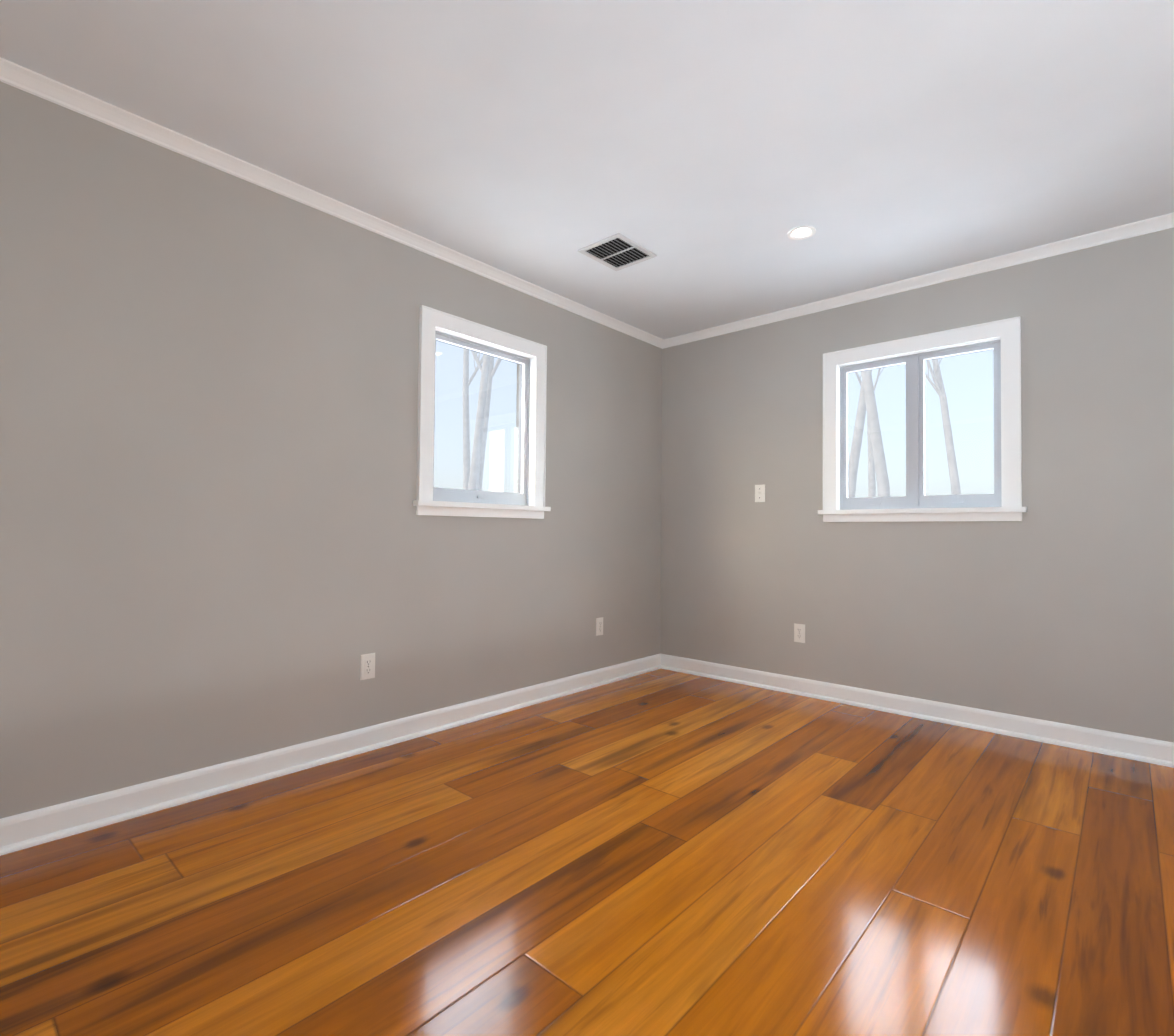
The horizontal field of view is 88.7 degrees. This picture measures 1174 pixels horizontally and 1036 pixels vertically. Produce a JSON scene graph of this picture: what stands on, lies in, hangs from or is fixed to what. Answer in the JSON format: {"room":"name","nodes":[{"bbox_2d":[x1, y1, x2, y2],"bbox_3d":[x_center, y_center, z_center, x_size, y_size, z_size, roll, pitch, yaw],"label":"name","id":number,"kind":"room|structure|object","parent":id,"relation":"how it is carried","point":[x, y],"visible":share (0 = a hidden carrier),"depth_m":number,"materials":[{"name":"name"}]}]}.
{"room":"empty room","nodes":[
{"label":"empty room","id":0,"kind":"room"},
{"bbox_2d":[0,81,661,818],"bbox_3d":[-1.161,-0.164,2.709,0.160,2.440,4.960,-1,-2,42],"label":"wall","id":1,"kind":"structure","parent":0,"point":[220,541],"depth_m":2.37,"materials":[{"name":"grey paint"}]},
{"bbox_2d":[0,653,663,855],"bbox_3d":[-1.047,1.005,2.678,0.031,0.102,4.800,-1,-2,42],"label":"baseboard","id":2,"kind":"structure","parent":1,"relation":"attached to","point":[25,830],"depth_m":2.41,"materials":[{"name":"white wood"}]},
{"bbox_2d":[0,57,663,348],"bbox_3d":[-1.021,-1.357,2.727,0.042,0.052,4.800,-1,-2,42],"label":"crown molding","id":3,"kind":"structure","parent":1,"relation":"attached to","point":[72,99],"depth_m":2.42,"materials":[{"name":"white wood"}]},
{"bbox_2d":[360,653,374,679],"bbox_3d":[-1.003,0.680,2.749,0.008,0.115,0.070,-1,-2,42],"label":"outlet","id":4,"kind":"object","parent":1,"relation":"attached to","point":[367,667],"visible":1,"depth_m":2.75,"materials":[{"name":"white plastic"}]},
{"bbox_2d":[413,305,550,518],"bbox_3d":[-0.570,-0.522,3.295,0.160,1.034,0.895,-1,-2,42],"label":"window","id":5,"kind":"structure","parent":1,"relation":"in","point":[481,436],"depth_m":3.29,"materials":[{"name":"white"}]},
{"bbox_2d":[596,617,602,635],"bbox_3d":[0.085,0.716,3.958,0.008,0.115,0.070,-1,-2,42],"label":"outlet","id":6,"kind":"object","parent":1,"relation":"attached to","point":[599,626],"visible":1,"depth_m":3.95,"materials":[{"name":"white plastic"}]},
{"bbox_2d":[0,669,1173,1035],"bbox_3d":[0.390,1.091,1.382,4.220,0.100,5.120,-1,-2,42],"label":"floor","id":7,"kind":"structure","parent":0,"point":[662,853],"depth_m":1.69,"materials":[{"name":"brown wood"}]},
{"bbox_2d":[0,0,1173,338],"bbox_3d":[0.414,-1.448,1.439,4.220,0.100,5.120,-1,-2,42],"label":"ceiling","id":8,"kind":"structure","parent":0,"point":[710,154],"depth_m":2.08,"materials":[{"name":"white paint"}]},
{"bbox_2d":[578,233,656,270],"bbox_3d":[0.157,-1.360,3.081,0.270,0.008,0.310,-1,-2,42],"label":"ceiling vent","id":9,"kind":"object","parent":8,"relation":"in","point":[617,251],"visible":1,"depth_m":3.07,"materials":[{"name":"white metal"}]},
{"bbox_2d":[787,225,815,239],"bbox_3d":[1.022,-1.357,2.857,0.128,0.006,0.128,-1,-2,42],"label":"recessed light","id":10,"kind":"object","parent":8,"relation":"in","point":[801,232],"visible":1,"depth_m":2.86,"materials":[{"name":"white plastic"}]},
{"bbox_2d":[660,228,1173,741],"bbox_3d":[2.060,-0.121,3.254,4.220,2.440,0.160,-1,-2,42],"label":"wall","id":11,"kind":"structure","parent":0,"point":[1056,604],"depth_m":3.17,"materials":[{"name":"grey paint"}]},
{"bbox_2d":[755,484,764,501],"bbox_3d":[1.139,-0.163,3.964,0.070,0.115,0.018,-1,-2,42],"label":"switch plate","id":12,"kind":"object","parent":11,"relation":"attached to","point":[759,493],"visible":1,"depth_m":3.96,"materials":[{"name":"white plastic"}]},
{"bbox_2d":[794,623,804,642],"bbox_3d":[1.334,0.724,3.768,0.070,0.115,0.008,-1,-2,42],"label":"outlet","id":13,"kind":"object","parent":11,"relation":"attached to","point":[799,632],"visible":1,"depth_m":3.76,"materials":[{"name":"white plastic"}]},
{"bbox_2d":[660,654,1173,767],"bbox_3d":[1.985,1.045,3.157,3.780,0.102,0.031,-1,-2,42],"label":"baseboard","id":14,"kind":"structure","parent":11,"relation":"attached to","point":[1159,752],"depth_m":3.20,"materials":[{"name":"white wood"}]},
{"bbox_2d":[664,212,1173,347],"bbox_3d":[2.004,-1.317,3.206,3.780,0.052,0.042,-1,-2,42],"label":"crown molding","id":15,"kind":"structure","parent":11,"relation":"attached to","point":[1166,221],"depth_m":3.24,"materials":[{"name":"white wood"}]},
{"bbox_2d":[818,316,1026,521],"bbox_3d":[1.849,-0.496,3.388,1.031,1.034,0.160,-1,-2,42],"label":"double window","id":16,"kind":"structure","parent":11,"relation":"in","point":[924,428],"depth_m":3.36,"materials":[{"name":"white"}]}
]}

